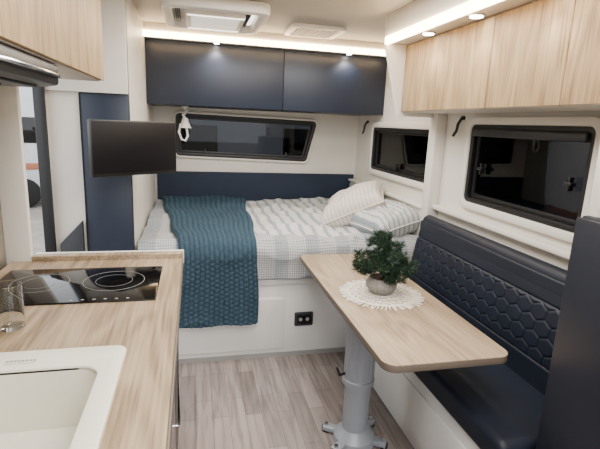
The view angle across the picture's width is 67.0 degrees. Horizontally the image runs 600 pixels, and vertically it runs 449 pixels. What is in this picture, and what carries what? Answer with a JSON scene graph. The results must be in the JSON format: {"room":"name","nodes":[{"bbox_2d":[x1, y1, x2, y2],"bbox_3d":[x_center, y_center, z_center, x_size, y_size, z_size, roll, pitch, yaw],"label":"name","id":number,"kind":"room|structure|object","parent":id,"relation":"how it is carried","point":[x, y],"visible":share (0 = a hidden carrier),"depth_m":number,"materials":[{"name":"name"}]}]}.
{"room":"vehicle interior","nodes":[
{"label":"vehicle interior","id":0,"kind":"room"},
{"bbox_2d":[0,86,32,264],"bbox_3d":[-1.150,-0.022,1.836,0.095,2.150,0.030,0,13,-13],"label":"wall","id":1,"kind":"structure","parent":0,"point":[14,200],"depth_m":1.79,"materials":[{"name":"beige laminate"}]},
{"bbox_2d":[0,99,56,270],"bbox_3d":[-0.926,0.264,0.591,0.040,2.150,4.020,0,13,-13],"label":"wall","id":2,"kind":"structure","parent":0,"point":[3,263],"depth_m":1.82,"materials":[{"name":"beige laminate"}]},
{"bbox_2d":[0,0,103,80],"bbox_3d":[-0.694,-0.561,0.581,0.379,0.516,2.460,0,13,-13],"label":"upper cabinet","id":3,"kind":"object","parent":2,"relation":"attached to","point":[66,34],"visible":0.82,"depth_m":1.23,"materials":[{"name":"beige laminate"}]},
{"bbox_2d":[0,43,60,86],"bbox_3d":[-0.792,-0.360,1.015,0.382,0.071,0.640,0,13,-13],"label":"range hood","id":4,"kind":"object","parent":3,"relation":"attached to","point":[18,68],"visible":1,"depth_m":1.04,"materials":[{"name":"silver metal"}]},
{"bbox_2d":[32,86,84,251],"bbox_3d":[-1.225,0.011,2.183,0.195,1.930,0.648,0,13,-13],"label":"door","id":5,"kind":"structure","parent":2,"relation":"in","point":[39,103],"depth_m":2.40,"materials":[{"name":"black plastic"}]},
{"bbox_2d":[44,0,134,251],"bbox_3d":[-1.147,-0.172,2.513,0.410,2.150,0.060,0,13,-13],"label":"wall partition","id":6,"kind":"structure","parent":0,"point":[105,205],"depth_m":2.44,"materials":[{"name":"white paint"}]},
{"bbox_2d":[87,119,176,177],"bbox_3d":[-0.854,-0.395,2.352,0.398,0.280,0.317,0,13,-13],"label":"television","id":7,"kind":"object","parent":6,"relation":"attached to","point":[116,148],"depth_m":2.31,"materials":[{"name":"black plastic"}]},
{"bbox_2d":[125,0,155,250],"bbox_3d":[-1.147,-0.351,3.319,0.040,2.150,1.610,0,13,-13],"label":"wall","id":8,"kind":"structure","parent":0,"point":[143,186],"depth_m":2.88,"materials":[{"name":"white paint"}]},
{"bbox_2d":[153,106,358,201],"bbox_3d":[-0.401,-0.531,4.279,1.930,2.150,0.040,0,13,-13],"label":"wall","id":9,"kind":"structure","parent":0,"point":[333,151],"depth_m":4.32,"materials":[{"name":"beige laminate"}]},
{"bbox_2d":[173,111,317,163],"bbox_3d":[-0.482,-0.795,4.179,1.322,0.439,0.058,0,13,-13],"label":"window","id":10,"kind":"structure","parent":9,"relation":"in","point":[219,136],"depth_m":4.18,"materials":[{"name":"black glass"}]},
{"bbox_2d":[143,22,386,115],"bbox_3d":[-0.262,-1.227,3.744,1.890,0.550,0.691,0,13,-13],"label":"upper cabinet","id":11,"kind":"object","parent":9,"relation":"attached to","point":[261,71],"visible":0.89,"depth_m":3.49,"materials":[{"name":"blue laminate"}]},
{"bbox_2d":[178,106,190,141],"bbox_3d":[-0.920,-0.811,3.658,0.100,0.279,0.136,4,13,6],"label":"reading lamp","id":12,"kind":"object","parent":11,"relation":"hanging from","point":[185,123],"visible":1,"depth_m":3.62,"materials":[{"name":"white plastic"}]},
{"bbox_2d":[132,0,414,42],"bbox_3d":[0.085,-0.991,1.364,2.380,0.050,5.590,0,13,-13],"label":"ceiling","id":13,"kind":"structure","parent":0,"point":[364,20],"depth_m":2.75,"materials":[{"name":"white plastic"}]},
{"bbox_2d":[160,0,270,34],"bbox_3d":[-0.519,-1.260,2.755,0.600,0.079,0.660,0,13,-13],"label":"air conditioner","id":14,"kind":"object","parent":13,"relation":"attached to","point":[227,16],"depth_m":2.58,"materials":[{"name":"white plastic"}]},
{"bbox_2d":[284,22,346,38],"bbox_3d":[0.100,-1.355,3.179,0.380,0.025,0.350,0,13,-13],"label":"hatch","id":15,"kind":"object","parent":13,"relation":"attached to","point":[295,29],"visible":1,"depth_m":3.13,"materials":[{"name":"white plastic"}]},
{"bbox_2d":[178,351,413,448],"bbox_3d":[-0.009,1.155,1.840,2.380,0.050,5.590,0,13,-13],"label":"floor","id":16,"kind":"structure","parent":0,"point":[280,402],"depth_m":2.47,"materials":[{"name":"plastic"}]},
{"bbox_2d":[0,250,183,448],"bbox_3d":[-0.607,0.834,0.922,0.682,0.922,2.455,0,13,-13],"label":"countertop","id":17,"kind":"structure","parent":16,"relation":"on","point":[144,413],"depth_m":1.28,"materials":[{"name":"brown wood"}]},
{"bbox_2d":[0,280,24,331],"bbox_3d":[-0.814,0.229,1.273,0.072,0.130,0.072,0,13,-13],"label":"glass tumbler","id":18,"kind":"object","parent":17,"relation":"on","point":[12,311],"visible":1,"depth_m":1.25,"materials":[{"name":"clear glass"}]},
{"bbox_2d":[0,345,125,448],"bbox_3d":[-0.636,0.465,0.918,0.480,0.181,0.532,0,13,-13],"label":"sink","id":19,"kind":"object","parent":17,"relation":"in","point":[50,398],"visible":0.99,"depth_m":1.09,"materials":[{"name":"beige ceramic"}]},
{"bbox_2d":[0,266,162,305],"bbox_3d":[-0.796,0.215,1.632,0.557,0.007,0.360,0,13,-13],"label":"induction cooktop","id":20,"kind":"object","parent":17,"relation":"in","point":[109,284],"visible":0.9,"depth_m":1.62,"materials":[{"name":"black glass"}]},
{"bbox_2d":[138,171,417,363],"bbox_3d":[-0.216,0.197,3.599,1.848,1.040,1.613,0,13,-13],"label":"bed","id":21,"kind":"object","parent":16,"relation":"on","point":[285,210],"visible":0.39,"depth_m":2.99,"materials":[{"name":"white fabric"}]},
{"bbox_2d":[161,195,258,328],"bbox_3d":[-0.710,0.172,3.435,0.754,0.570,1.601,0,13,-13],"label":"knitted throw blanket","id":22,"kind":"object","parent":21,"relation":"on","point":[216,236],"visible":0.98,"depth_m":2.73,"materials":[{"name":"blue fabric"}]},
{"bbox_2d":[294,311,312,325],"bbox_3d":[0.025,0.617,2.963,0.125,0.095,0.016,0,13,-13],"label":"power outlet","id":23,"kind":"object","parent":21,"relation":"attached to","point":[300,318],"visible":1,"depth_m":2.96,"materials":[{"name":"black plastic"}]},
{"bbox_2d":[321,181,384,226],"bbox_3d":[0.416,-0.154,3.453,0.440,0.348,0.585,5,13,10],"label":"pillow","id":24,"kind":"object","parent":21,"relation":"on","point":[342,205],"visible":0.84,"depth_m":3.25,"materials":[{"name":"white fabric"}]},
{"bbox_2d":[349,199,420,236],"bbox_3d":[0.601,-0.029,3.189,0.400,0.266,0.428,-4,14,-27],"label":"pillow","id":25,"kind":"object","parent":21,"relation":"on","point":[400,218],"visible":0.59,"depth_m":3.05,"materials":[{"name":"white fabric"}]},
{"bbox_2d":[301,253,507,448],"bbox_3d":[0.363,0.680,2.276,0.499,0.720,1.320,0,13,-13],"label":"pedestal table","id":26,"kind":"object","parent":16,"relation":"on","point":[429,336],"visible":0.97,"depth_m":1.94,"materials":[{"name":"brown wood"}]},
{"bbox_2d":[338,279,423,310],"bbox_3d":[0.386,0.329,2.167,0.399,0.011,0.404,0,13,-13],"label":"placemat","id":27,"kind":"object","parent":26,"relation":"on","point":[411,296],"visible":0.75,"depth_m":2.12,"materials":[{"name":"beige fabric"}]},
{"bbox_2d":[351,227,420,294],"bbox_3d":[0.400,0.168,2.132,0.348,0.317,0.281,0,13,-13],"label":"potted plant","id":28,"kind":"object","parent":27,"relation":"on","point":[382,282],"visible":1,"depth_m":2.09,"materials":[{"name":"green plant"}]},
{"bbox_2d":[373,215,566,448],"bbox_3d":[0.771,0.570,2.283,0.529,0.965,1.500,0,13,-13],"label":"seat","id":29,"kind":"object","parent":16,"relation":"on","point":[513,297],"visible":0.72,"depth_m":2.00,"materials":[{"name":"blue leather"}]},
{"bbox_2d":[535,146,599,448],"bbox_3d":[1.066,0.503,1.190,0.450,1.595,0.662,0,13,-13],"label":"partition panel","id":30,"kind":"object","parent":16,"relation":"on","point":[570,417],"visible":1,"depth_m":1.34,"materials":[{"name":"blue laminate"}]},
{"bbox_2d":[354,64,599,269],"bbox_3d":[1.177,0.073,1.868,0.040,2.150,5.590,0,13,-13],"label":"wall","id":31,"kind":"structure","parent":0,"point":[454,146],"depth_m":2.77,"materials":[{"name":"beige laminate"}]},
{"bbox_2d":[348,178,421,234],"bbox_3d":[0.667,-0.185,3.784,0.080,0.220,1.530,0,13,-13],"label":"trim","id":32,"kind":"structure","parent":31,"relation":"attached to","point":[388,195],"depth_m":3.36,"materials":[{"name":"white plastic"}]},
{"bbox_2d":[368,122,429,189],"bbox_3d":[0.768,-0.562,3.515,0.058,0.450,1.120,0,13,-13],"label":"window","id":33,"kind":"structure","parent":31,"relation":"in","point":[397,150],"depth_m":3.50,"materials":[{"name":"black glass"}]},
{"bbox_2d":[420,114,447,220],"bbox_3d":[0.865,-0.358,2.938,0.075,0.700,0.090,0,13,-13],"label":"trim","id":34,"kind":"structure","parent":31,"relation":"attached to","point":[438,123],"depth_m":2.90,"materials":[{"name":"white plastic"}]},
{"bbox_2d":[452,116,465,136],"bbox_3d":[0.940,-0.582,2.689,0.039,0.122,0.068,0,13,-13],"label":"hook","id":35,"kind":"object","parent":31,"relation":"attached to","point":[462,117],"visible":1,"depth_m":2.67,"materials":[{"name":"black plastic"}]},
{"bbox_2d":[384,0,599,117],"bbox_3d":[0.974,-0.696,1.655,0.440,0.575,2.415,0,13,-13],"label":"upper cabinet","id":36,"kind":"object","parent":31,"relation":"attached to","point":[443,56],"visible":0.99,"depth_m":1.92,"materials":[{"name":"beige laminate"}]},
{"bbox_2d":[432,204,570,258],"bbox_3d":[1.104,0.105,1.985,0.050,0.030,2.030,0,13,-13],"label":"trim","id":37,"kind":"structure","parent":31,"relation":"attached to","point":[557,250],"depth_m":2.23,"materials":[{"name":"white plastic"}]},
{"bbox_2d":[459,116,599,242],"bbox_3d":[1.075,-0.261,2.209,0.058,0.515,0.920,0,13,-13],"label":"window","id":38,"kind":"structure","parent":31,"relation":"in","point":[542,186],"depth_m":2.14,"materials":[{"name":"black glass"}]},
{"bbox_2d":[472,129,590,142],"bbox_3d":[1.061,-0.430,2.172,0.030,0.040,0.780,0,13,-13],"label":"roller blind","id":39,"kind":"object","parent":38,"relation":"attached to","point":[580,137],"visible":1,"depth_m":2.06,"materials":[{"name":"black plastic"}]},
{"label":"outside","id":40,"kind":"structure","parent":0,"visible":0},
{"bbox_2d":[29,186,44,254],"bbox_3d":[-0.095,2.170,0.482,80.000,0.050,80.000,0,13,-13],"label":"ground","id":41,"kind":"structure","parent":40,"point":[36,218],"depth_m":8.81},
{"bbox_2d":[19,87,40,207],"bbox_3d":[-7.303,-1.988,10.986,5.394,2.900,2.300,-6,15,-33],"label":"caravan","id":42,"kind":"object","parent":41,"relation":"on","point":[25,93],"visible":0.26,"depth_m":10.40,"materials":[{"name":"white metal"}]}
]}

